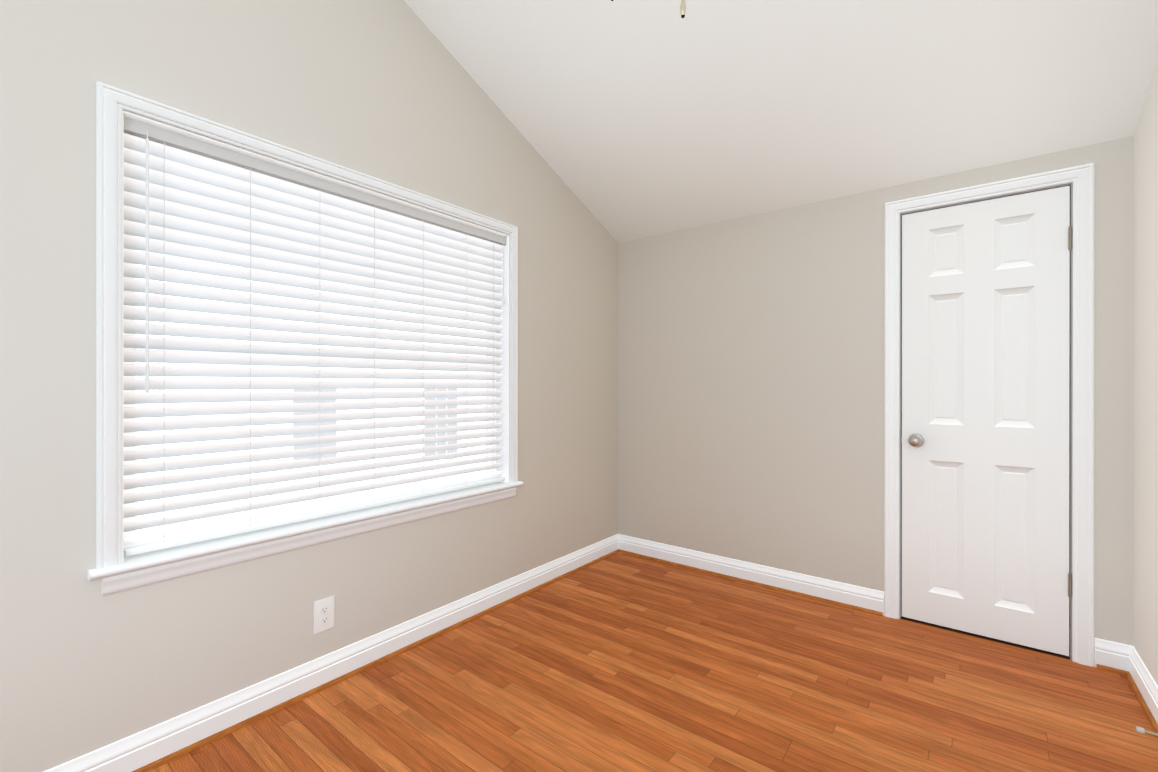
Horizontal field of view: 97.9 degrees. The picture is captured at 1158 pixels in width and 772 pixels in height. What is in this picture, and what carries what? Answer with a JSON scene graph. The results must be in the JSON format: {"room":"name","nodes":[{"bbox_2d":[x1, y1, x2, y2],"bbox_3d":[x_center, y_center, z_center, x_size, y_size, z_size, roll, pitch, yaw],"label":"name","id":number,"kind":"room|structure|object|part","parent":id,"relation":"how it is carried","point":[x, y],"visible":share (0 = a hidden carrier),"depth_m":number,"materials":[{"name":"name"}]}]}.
{"room":"empty bedroom","nodes":[
{"label":"empty bedroom","id":0,"kind":"room"},
{"bbox_2d":[0,0,617,771],"bbox_3d":[-1.142,-0.371,1.926,0.160,3.094,4.400,0,0,38],"label":"wall","id":1,"kind":"structure","parent":0,"point":[390,92],"depth_m":1.74,"materials":[{"name":"beige paint"}]},
{"bbox_2d":[88,481,523,580],"bbox_3d":[-0.898,0.542,2.153,0.136,0.024,1.741,0,0,38],"label":"window sill","id":2,"kind":"structure","parent":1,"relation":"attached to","point":[137,562],"depth_m":1.84,"materials":[{"name":"white paint"}]},
{"bbox_2d":[96,81,517,595],"bbox_3d":[-0.920,-0.135,2.170,0.148,1.494,1.705,0,0,38],"label":"window","id":3,"kind":"structure","parent":1,"relation":"in","point":[183,191],"depth_m":1.87,"materials":[{"name":"paint"}]},
{"bbox_3d":[-0.961,-0.141,2.202,0.045,1.402,1.625,0,0,38],"label":"window sash","id":4,"kind":"part","parent":3,"relation":"part of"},
{"bbox_2d":[314,595,333,633],"bbox_3d":[-0.998,0.895,1.976,0.007,0.125,0.079,0,0,38],"label":"outlet","id":5,"kind":"object","parent":1,"relation":"attached to","point":[324,614],"visible":1,"depth_m":1.97,"materials":[{"name":"white plastic"}]},
{"bbox_2d":[44,534,619,771],"bbox_3d":[-1.070,1.117,1.869,0.026,0.118,4.400,0,0,38],"label":"baseboard","id":6,"kind":"structure","parent":1,"relation":"attached to","point":[162,740],"depth_m":1.91,"materials":[{"name":"white paint"}]},
{"bbox_2d":[148,552,1157,771],"bbox_3d":[-0.091,1.236,1.100,2.916,0.120,4.800,0,0,38],"label":"floor","id":7,"kind":"structure","parent":0,"point":[620,662],"depth_m":1.89,"materials":[{"name":"brown wood"}]},
{"bbox_2d":[901,616,1069,658],"bbox_3d":[1.888,1.175,2.383,0.617,0.003,0.058,0,0,38],"label":"threshold","id":8,"kind":"object","parent":7,"relation":"on","point":[996,640],"visible":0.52,"depth_m":2.34,"materials":[{"name":"brown wood"}]},
{"bbox_2d":[404,0,1157,242],"bbox_3d":[-0.089,-1.468,1.099,2.516,0.898,4.400,0,0,38],"label":"ceiling","id":9,"kind":"structure","parent":0,"point":[630,120],"depth_m":2.22,"materials":[{"name":"white paint"}]},
{"bbox_2d":[611,0,685,17],"bbox_3d":[0.070,-1.314,0.975,0.270,1.206,0.270,0,0,38],"label":"ceiling fan","id":10,"kind":"object","parent":9,"relation":"hanging from","point":[682,9],"visible":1,"depth_m":0.97,"materials":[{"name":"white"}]},
{"bbox_2d":[618,136,1133,645],"bbox_3d":[1.305,0.078,2.877,2.516,2.196,0.120,0,0,38],"label":"wall","id":11,"kind":"structure","parent":0,"point":[750,388],"depth_m":2.86,"materials":[{"name":"beige paint"}]},
{"bbox_2d":[620,534,883,615],"bbox_3d":[0.928,1.117,3.081,1.611,0.118,0.026,0,0,38],"label":"baseboard","id":12,"kind":"structure","parent":11,"relation":"attached to","point":[854,597],"depth_m":2.96,"materials":[{"name":"white paint"}]},
{"bbox_2d":[902,186,1071,655],"bbox_3d":[1.865,0.151,2.346,0.618,2.028,0.103,0,0,38],"label":"door","id":13,"kind":"structure","parent":11,"relation":"in","point":[985,397],"depth_m":2.34,"materials":[{"name":"white paint"}]},
{"bbox_3d":[1.658,0.272,2.486,0.067,0.067,0.068,0,0,38],"label":"knob","id":14,"kind":"part","parent":13,"relation":"part of","materials":[{"name":"silver metal"}]},
{"bbox_3d":[2.119,0.110,2.179,0.011,1.595,0.041,0,0,38],"label":"door hinges","id":15,"kind":"part","parent":13,"relation":"part of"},
{"bbox_2d":[884,163,1093,666],"bbox_3d":[1.900,0.120,2.397,0.757,2.113,0.133,0,0,38],"label":"door frame","id":16,"kind":"structure","parent":11,"relation":"attached to","point":[1081,178],"depth_m":2.16,"materials":[{"name":"white paint"}]},
{"bbox_2d":[1133,60,1157,685],"bbox_3d":[0.900,-0.370,0.323,0.001,3.094,4.400,0,0,38],"label":"wall","id":17,"kind":"structure","parent":0,"point":[1145,607],"depth_m":1.90,"materials":[{"name":"beige paint"}]},
{"bbox_2d":[1112,642,1157,732],"bbox_3d":[0.882,1.118,0.336,0.042,0.118,4.400,0,0,38],"label":"baseboard","id":18,"kind":"structure","parent":17,"relation":"attached to","point":[1129,663],"depth_m":1.92,"materials":[{"name":"white paint"}]},
{"bbox_2d":[1136,726,1157,736],"bbox_3d":[1.851,1.120,1.623,0.080,0.026,0.026,0,0,38],"label":"doorstop","id":19,"kind":"object","parent":18,"relation":"attached to","point":[1142,730],"visible":1,"depth_m":1.63,"materials":[{"name":"gold metal"}]},
{"label":"outside","id":20,"kind":"structure","parent":0,"visible":0},
{"bbox_2d":[135,236,485,535],"bbox_3d":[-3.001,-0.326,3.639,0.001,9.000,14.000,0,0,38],"label":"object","id":21,"kind":"structure","parent":20,"point":[201,508],"depth_m":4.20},
{"bbox_2d":[293,389,336,460],"bbox_3d":[-2.232,0.324,4.272,0.030,0.627,0.345,0,0,38],"label":"building window","id":22,"kind":"structure","parent":20,"point":[335,433],"depth_m":4.25,"materials":[{"name":"grey"}]},
{"bbox_2d":[424,389,437,455],"bbox_3d":[-1.525,0.380,5.172,0.030,0.743,0.127,0,0,38],"label":"building window","id":23,"kind":"structure","parent":20,"point":[426,426],"depth_m":5.16,"materials":[{"name":"grey"}]},
{"bbox_2d":[438,389,447,459],"bbox_3d":[-1.438,0.387,5.283,0.030,0.758,0.103,0,0,38],"label":"building window","id":24,"kind":"structure","parent":20,"point":[439,452],"depth_m":5.27,"materials":[{"name":"grey"}]},
{"bbox_2d":[448,389,456,459],"bbox_3d":[-1.354,0.395,5.389,0.030,0.773,0.115,0,0,38],"label":"building window","id":25,"kind":"structure","parent":20,"point":[454,424],"depth_m":5.37,"materials":[{"name":"grey"}]}
]}

